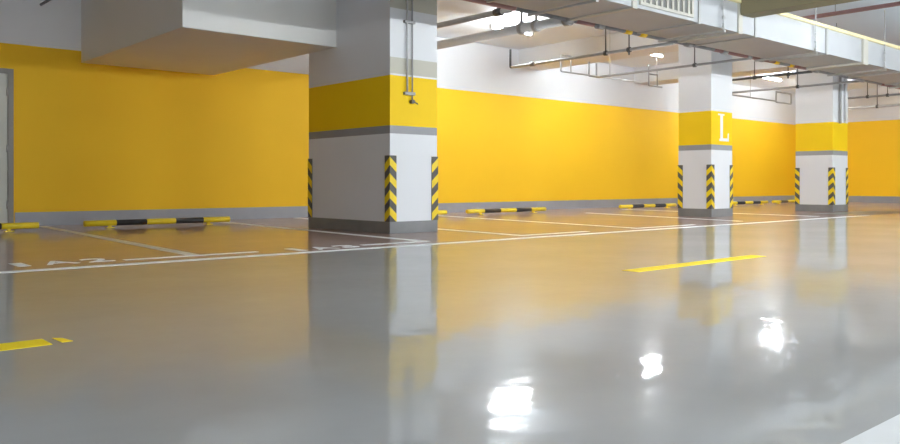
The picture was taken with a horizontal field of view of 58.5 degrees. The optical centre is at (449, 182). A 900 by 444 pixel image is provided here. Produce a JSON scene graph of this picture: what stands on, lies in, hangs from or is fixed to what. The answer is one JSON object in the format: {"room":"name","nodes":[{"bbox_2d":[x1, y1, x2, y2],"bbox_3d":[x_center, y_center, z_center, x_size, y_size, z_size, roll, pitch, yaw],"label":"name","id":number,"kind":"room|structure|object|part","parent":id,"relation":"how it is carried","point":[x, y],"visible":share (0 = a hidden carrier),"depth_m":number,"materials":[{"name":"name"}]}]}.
{"room":"parking garage","nodes":[
{"label":"parking garage","id":0,"kind":"room"},
{"bbox_2d":[0,0,795,222],"bbox_3d":[-0.729,-1.360,18.571,37.500,4.120,0.200,0,0,-41],"label":"wall","id":1,"kind":"structure","parent":0,"point":[88,137],"depth_m":16.09,"materials":[{"name":"yellow paint"}]},
{"bbox_2d":[0,68,13,222],"bbox_3d":[-7.399,-0.560,12.475,1.130,2.520,0.105,0,0,-41],"label":"door","id":2,"kind":"structure","parent":1,"relation":"in","point":[6,75],"depth_m":12.79,"materials":[{"name":"grey paint"}]},
{"bbox_2d":[15,195,794,225],"bbox_3d":[-0.663,0.588,18.488,37.488,0.225,0.012,0,0,-41],"label":"baseboard","id":3,"kind":"structure","parent":1,"relation":"attached to","point":[66,217],"depth_m":15.77,"materials":[{"name":"paint"}]},
{"bbox_2d":[0,202,899,443],"bbox_3d":[6.058,0.699,10.890,37.500,0.002,20.300,0,0,-41],"label":"floor","id":4,"kind":"structure","parent":0,"point":[768,323],"depth_m":3.81,"materials":[{"name":"grey paint"}]},
{"bbox_2d":[0,222,38,231],"bbox_3d":[-6.986,0.638,11.041,2.450,0.124,0.120,0,0,-41],"label":"wheel stop","id":5,"kind":"object","parent":4,"relation":"on","point":[26,225],"visible":1,"depth_m":11.64,"materials":[{"name":"yellow metal"}]},
{"bbox_2d":[83,216,229,227],"bbox_3d":[-4.697,0.638,13.064,2.380,0.124,0.120,0,0,-41],"label":"wheel stop","id":6,"kind":"object","parent":4,"relation":"on","point":[207,220],"visible":1,"depth_m":12.95,"materials":[{"name":"yellow metal"}]},
{"bbox_2d":[308,0,437,233],"bbox_3d":[-1.202,-1.360,12.122,0.866,4.120,2.116,0,0,-41],"label":"pillar","id":7,"kind":"structure","parent":4,"relation":"on","point":[360,114],"depth_m":11.49,"materials":[{"name":"white paint"}]},
{"bbox_2d":[308,159,311,216],"bbox_3d":[-2.152,0.077,12.623,0.120,0.915,0.120,0,0,-41],"label":"guard","id":8,"kind":"object","parent":7,"relation":"on","point":[309,160],"visible":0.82,"depth_m":12.58,"materials":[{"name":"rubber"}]},
{"bbox_3d":[-1.202,0.618,12.122,0.866,0.165,2.116,0,0,-41],"label":"skirting","id":9,"kind":"part","parent":7,"relation":"part of","materials":[{"name":"grey paint"}]},
{"bbox_2d":[385,155,396,221],"bbox_3d":[-0.822,0.077,11.117,0.120,0.915,0.120,0,0,-41],"label":"guard","id":10,"kind":"object","parent":7,"relation":"on","point":[390,160],"visible":1,"depth_m":11.08,"materials":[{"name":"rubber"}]},
{"bbox_2d":[403,0,417,104],"bbox_3d":[-0.548,-2.261,11.255,0.223,2.318,0.064,0,0,-41],"label":"conduit","id":11,"kind":"object","parent":7,"relation":"attached to","point":[406,21],"visible":1,"depth_m":11.21,"materials":[{"name":"metal"}]},
{"bbox_2d":[431,157,437,219],"bbox_3d":[-0.252,0.077,11.620,0.120,0.915,0.120,0,0,-41],"label":"guard","id":12,"kind":"object","parent":7,"relation":"on","point":[434,160],"visible":0.98,"depth_m":11.57,"materials":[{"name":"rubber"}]},
{"bbox_2d":[438,210,446,214],"bbox_3d":[-0.999,0.638,16.331,2.430,0.124,0.120,0,0,-41],"label":"wheel stop","id":13,"kind":"object","parent":4,"relation":"on","point":[440,212],"visible":0.05,"depth_m":17.02,"materials":[{"name":"yellow metal"}]},
{"bbox_2d":[466,207,545,214],"bbox_3d":[1.321,0.638,18.381,2.540,0.124,0.120,0,0,-41],"label":"wheel stop","id":14,"kind":"object","parent":4,"relation":"on","point":[533,209],"visible":1,"depth_m":18.27,"materials":[{"name":"yellow metal"}]},
{"bbox_2d":[619,203,676,208],"bbox_3d":[5.443,0.638,22.022,2.580,0.124,0.120,0,0,-41],"label":"wheel stop","id":15,"kind":"object","parent":4,"relation":"on","point":[668,205],"visible":0.89,"depth_m":21.93,"materials":[{"name":"yellow metal"}]},
{"bbox_2d":[678,44,732,216],"bbox_3d":[5.428,-1.360,17.092,0.846,4.120,0.786,0,0,-41],"label":"pillar","id":16,"kind":"structure","parent":4,"relation":"on","point":[705,91],"depth_m":16.81,"materials":[{"name":"white paint"}]},
{"bbox_2d":[678,165,682,207],"bbox_3d":[4.926,0.077,17.102,0.120,0.915,0.120,0,0,-41],"label":"guard","id":17,"kind":"object","parent":16,"relation":"on","point":[680,167],"visible":1,"depth_m":17.06,"materials":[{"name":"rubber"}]},
{"bbox_3d":[5.428,0.618,17.092,0.846,0.165,0.786,0,0,-41],"label":"skirting","id":18,"kind":"part","parent":16,"relation":"part of","materials":[{"name":"grey paint"}]},
{"bbox_2d":[706,164,714,208],"bbox_3d":[5.376,0.077,16.593,0.120,0.915,0.120,0,0,-41],"label":"guard","id":19,"kind":"object","parent":16,"relation":"on","point":[710,169],"visible":1,"depth_m":16.56,"materials":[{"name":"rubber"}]},
{"bbox_2d":[730,165,732,207],"bbox_3d":[5.930,0.077,17.083,0.120,0.915,0.120,0,0,-41],"label":"guard","id":20,"kind":"object","parent":16,"relation":"on","point":[731,166],"visible":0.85,"depth_m":17.03,"materials":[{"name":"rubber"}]},
{"bbox_2d":[733,201,767,205],"bbox_3d":[9.501,0.638,25.608,2.450,0.124,0.120,0,0,-41],"label":"wheel stop","id":21,"kind":"object","parent":4,"relation":"on","point":[734,202],"visible":0.94,"depth_m":25.59,"materials":[{"name":"yellow metal"}]},
{"bbox_2d":[772,200,794,203],"bbox_3d":[11.655,0.638,27.511,2.500,0.124,0.120,0,0,-41],"label":"wheel stop","id":22,"kind":"object","parent":4,"relation":"on","point":[773,201],"visible":0.56,"depth_m":27.04,"materials":[{"name":"yellow metal"}]},
{"bbox_2d":[795,68,847,211],"bbox_3d":[9.337,-1.360,20.205,0.866,4.120,0.936,0,0,-41],"label":"pillar","id":23,"kind":"structure","parent":4,"relation":"on","point":[821,141],"depth_m":19.89,"materials":[{"name":"white paint"}]},
{"bbox_2d":[795,168,799,203],"bbox_3d":[8.777,0.077,20.265,0.120,0.915,0.120,0,0,-41],"label":"guard","id":24,"kind":"object","parent":23,"relation":"on","point":[797,170],"visible":1,"depth_m":20.22,"materials":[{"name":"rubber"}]},
{"bbox_3d":[9.337,0.618,20.205,0.866,0.165,0.936,0,0,-41],"label":"skirting","id":25,"kind":"part","parent":23,"relation":"part of","materials":[{"name":"grey paint"}]},
{"bbox_2d":[828,167,834,204],"bbox_3d":[9.327,0.077,19.643,0.120,0.915,0.120,0,0,-41],"label":"guard","id":26,"kind":"object","parent":23,"relation":"on","point":[831,170],"visible":1,"depth_m":19.61,"materials":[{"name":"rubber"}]},
{"bbox_2d":[839,77,847,123],"bbox_3d":[9.720,-2.440,19.870,0.398,1.960,0.077,0,0,-41],"label":"conduit","id":27,"kind":"object","parent":23,"relation":"attached to","point":[840,78],"visible":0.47,"depth_m":19.94,"materials":[{"name":"grey metal"}]},
{"bbox_2d":[846,168,847,203],"bbox_3d":[9.896,0.077,20.146,0.120,0.915,0.120,0,0,-41],"label":"guard","id":28,"kind":"object","parent":23,"relation":"on","point":[846,168],"visible":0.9,"depth_m":20.09,"materials":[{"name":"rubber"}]},
{"bbox_2d":[437,0,899,93],"bbox_3d":[6.058,-3.520,10.890,37.900,0.200,20.700,0,0,-41],"label":"ceiling","id":29,"kind":"structure","parent":0,"point":[870,23],"depth_m":17.80,"materials":[{"name":"paint"}]},
{"bbox_2d":[40,0,50,5],"bbox_3d":[-5.067,-3.129,11.202,0.042,0.581,4.500,0,0,-41],"label":"conduit","id":30,"kind":"object","parent":29,"relation":"hanging from","point":[45,1],"visible":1,"depth_m":12.69,"materials":[{"name":"metal"}]},
{"bbox_2d":[81,0,335,74],"bbox_3d":[-3.965,-2.725,12.810,2.380,1.390,4.150,0,0,-41],"label":"beam","id":31,"kind":"structure","parent":29,"relation":"attached to","point":[208,37],"depth_m":11.83,"materials":[{"name":"white paint"}]},
{"bbox_2d":[437,8,511,28],"bbox_3d":[-0.608,-3.128,15.262,0.130,0.583,4.880,0,0,-41],"label":"pipe","id":32,"kind":"object","parent":29,"relation":"hanging from","point":[499,11],"visible":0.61,"depth_m":14.03,"materials":[{"name":"metal"}]},
{"bbox_2d":[437,12,573,49],"bbox_3d":[-0.518,-2.841,14.074,0.180,1.158,6.780,0,0,-41],"label":"drain pipe","id":33,"kind":"object","parent":29,"relation":"hanging from","point":[536,25],"visible":0.66,"depth_m":12.42,"materials":[{"name":"grey metal"}]},
{"bbox_3d":[1.091,-2.910,12.253,0.040,1.020,0.039,0,0,-41],"label":"hanger rod","id":34,"kind":"part","parent":33,"relation":"part of","materials":[{"name":"metal"}]},
{"bbox_2d":[489,17,532,35],"bbox_3d":[1.288,-3.288,16.817,1.280,0.265,0.050,0,0,-41],"label":"lamp","id":35,"kind":"object","parent":29,"relation":"hanging from","point":[491,26],"visible":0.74,"depth_m":16.52,"materials":[{"name":"white plastic"}]},
{"bbox_2d":[509,29,672,68],"bbox_3d":[2.423,-2.815,14.627,0.088,1.210,3.730,0,0,-41],"label":"pipe","id":36,"kind":"object","parent":29,"relation":"hanging from","point":[628,49],"visible":0.95,"depth_m":14.37,"materials":[{"name":"metal"}]},
{"bbox_2d":[518,32,678,70],"bbox_3d":[3.617,-3.190,19.142,0.830,0.460,4.700,0,0,-41],"label":"beam","id":37,"kind":"structure","parent":29,"relation":"attached to","point":[615,41],"depth_m":19.03,"materials":[{"name":"white paint"}]},
{"bbox_2d":[560,54,639,82],"bbox_3d":[3.299,-2.853,17.460,2.735,1.134,0.030,0,0,-41],"label":"pipe","id":38,"kind":"object","parent":29,"relation":"hanging from","point":[561,55],"visible":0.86,"depth_m":16.82,"materials":[{"name":"metal"}]},
{"bbox_2d":[648,54,662,87],"bbox_3d":[4.924,-2.861,19.296,0.568,1.117,0.036,0,0,-41],"label":"pipe","id":39,"kind":"object","parent":29,"relation":"hanging from","point":[656,74],"visible":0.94,"depth_m":19.33,"materials":[{"name":"grey metal"}]},
{"bbox_2d":[588,47,747,77],"bbox_3d":[4.229,-2.841,16.087,0.379,1.159,3.527,0,0,-41],"label":"pipe","id":40,"kind":"object","parent":29,"relation":"hanging from","point":[694,64],"visible":0.94,"depth_m":16.06,"materials":[{"name":"grey metal"}]},
{"bbox_2d":[463,0,899,88],"bbox_3d":[8.689,-2.843,17.578,24.500,1.154,0.110,0,0,-41],"label":"pipe","id":41,"kind":"object","parent":29,"relation":"hanging from","point":[483,2],"visible":0.56,"depth_m":12.56,"materials":[{"name":"metal"}]},
{"bbox_2d":[485,0,899,88],"bbox_3d":[8.777,-2.822,16.799,25.400,1.195,1.145,0,0,-41],"label":"ventilation duct","id":42,"kind":"object","parent":29,"relation":"hanging from","point":[787,38],"visible":0.98,"depth_m":12.83,"materials":[{"name":"metal"}]},
{"bbox_3d":[2.971,-2.538,10.985,1.280,0.385,0.030,0,0,-41],"label":"grille frame","id":43,"kind":"part","parent":42,"relation":"part of","materials":[{"name":"beige metal"}]},
{"bbox_3d":[4.040,-2.837,11.890,0.041,1.165,0.041,0,0,26],"label":"hanger rod","id":44,"kind":"part","parent":42,"relation":"part of","materials":[{"name":"metal"}]},
{"bbox_3d":[6.326,-2.837,13.909,0.041,1.165,0.041,0,0,-19],"label":"hanger rod","id":45,"kind":"part","parent":42,"relation":"part of","materials":[{"name":"metal"}]},
{"bbox_3d":[8.612,-2.837,15.928,0.041,1.165,0.041,0,0,-19],"label":"hanger rod","id":46,"kind":"part","parent":42,"relation":"part of","materials":[{"name":"metal"}]},
{"bbox_2d":[634,55,795,84],"bbox_3d":[7.417,-3.190,22.378,0.850,0.460,4.880,0,0,-41],"label":"beam","id":47,"kind":"structure","parent":29,"relation":"attached to","point":[745,67],"depth_m":22.35,"materials":[{"name":"white paint"}]},
{"bbox_2d":[732,73,791,104],"bbox_3d":[8.598,-2.835,22.075,3.320,1.170,0.040,0,0,-41],"label":"pipe","id":48,"kind":"object","parent":29,"relation":"hanging from","point":[776,92],"visible":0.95,"depth_m":22.46,"materials":[{"name":"metal"}]},
{"bbox_2d":[760,74,781,80],"bbox_3d":[9.807,-3.288,24.544,1.280,0.265,0.050,0,0,-41],"label":"lamp","id":49,"kind":"object","parent":29,"relation":"hanging from","point":[771,78],"visible":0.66,"depth_m":24.66,"materials":[{"name":"white plastic"}]},
{"bbox_2d":[732,62,812,80],"bbox_3d":[6.451,-2.815,17.770,0.084,1.210,3.108,0,0,-41],"label":"pipe","id":50,"kind":"object","parent":29,"relation":"hanging from","point":[788,73],"visible":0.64,"depth_m":17.22,"materials":[{"name":"metal"}]},
{"bbox_2d":[732,69,858,93],"bbox_3d":[8.179,-2.840,19.364,0.084,1.161,3.208,0,0,-41],"label":"pipe","id":51,"kind":"object","parent":29,"relation":"hanging from","point":[797,86],"visible":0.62,"depth_m":19.21,"materials":[{"name":"grey metal"}]},
{"bbox_2d":[741,0,859,17],"bbox_3d":[7.899,-2.990,8.580,0.360,0.860,14.400,0,0,-41],"label":"beam","id":52,"kind":"structure","parent":29,"relation":"attached to","point":[749,8],"depth_m":11.86,"materials":[{"name":"beige paint"}]},
{"bbox_2d":[803,1,899,18],"bbox_3d":[11.227,-3.301,10.854,0.077,0.239,13.200,0,0,-41],"label":"pipe","id":53,"kind":"object","parent":29,"relation":"hanging from","point":[893,4],"visible":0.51,"depth_m":14.99,"materials":[{"name":"grey metal"}]},
{"bbox_2d":[848,85,899,109],"bbox_3d":[12.997,-2.833,23.954,0.112,1.175,3.708,0,0,-41],"label":"pipe","id":54,"kind":"object","parent":29,"relation":"hanging from","point":[877,105],"visible":0.75,"depth_m":24.13,"materials":[{"name":"metal"}]},
{"bbox_2d":[848,83,899,98],"bbox_3d":[10.910,-2.838,21.710,0.088,1.163,3.108,0,0,-41],"label":"pipe","id":55,"kind":"object","parent":29,"relation":"hanging from","point":[887,94],"visible":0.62,"depth_m":21.34,"materials":[{"name":"grey metal"}]},
{"bbox_2d":[848,87,899,196],"bbox_3d":[20.184,-1.360,23.371,0.200,4.120,20.300,0,0,-41],"label":"wall","id":56,"kind":"structure","parent":0,"point":[873,133],"depth_m":28.83,"materials":[{"name":"yellow paint"}]},
{"bbox_2d":[848,196,899,202],"bbox_3d":[20.105,0.588,23.300,0.012,0.225,20.300,0,0,-41],"label":"baseboard","id":57,"kind":"structure","parent":56,"relation":"attached to","point":[875,199],"depth_m":28.80,"materials":[{"name":"paint"}]}
]}

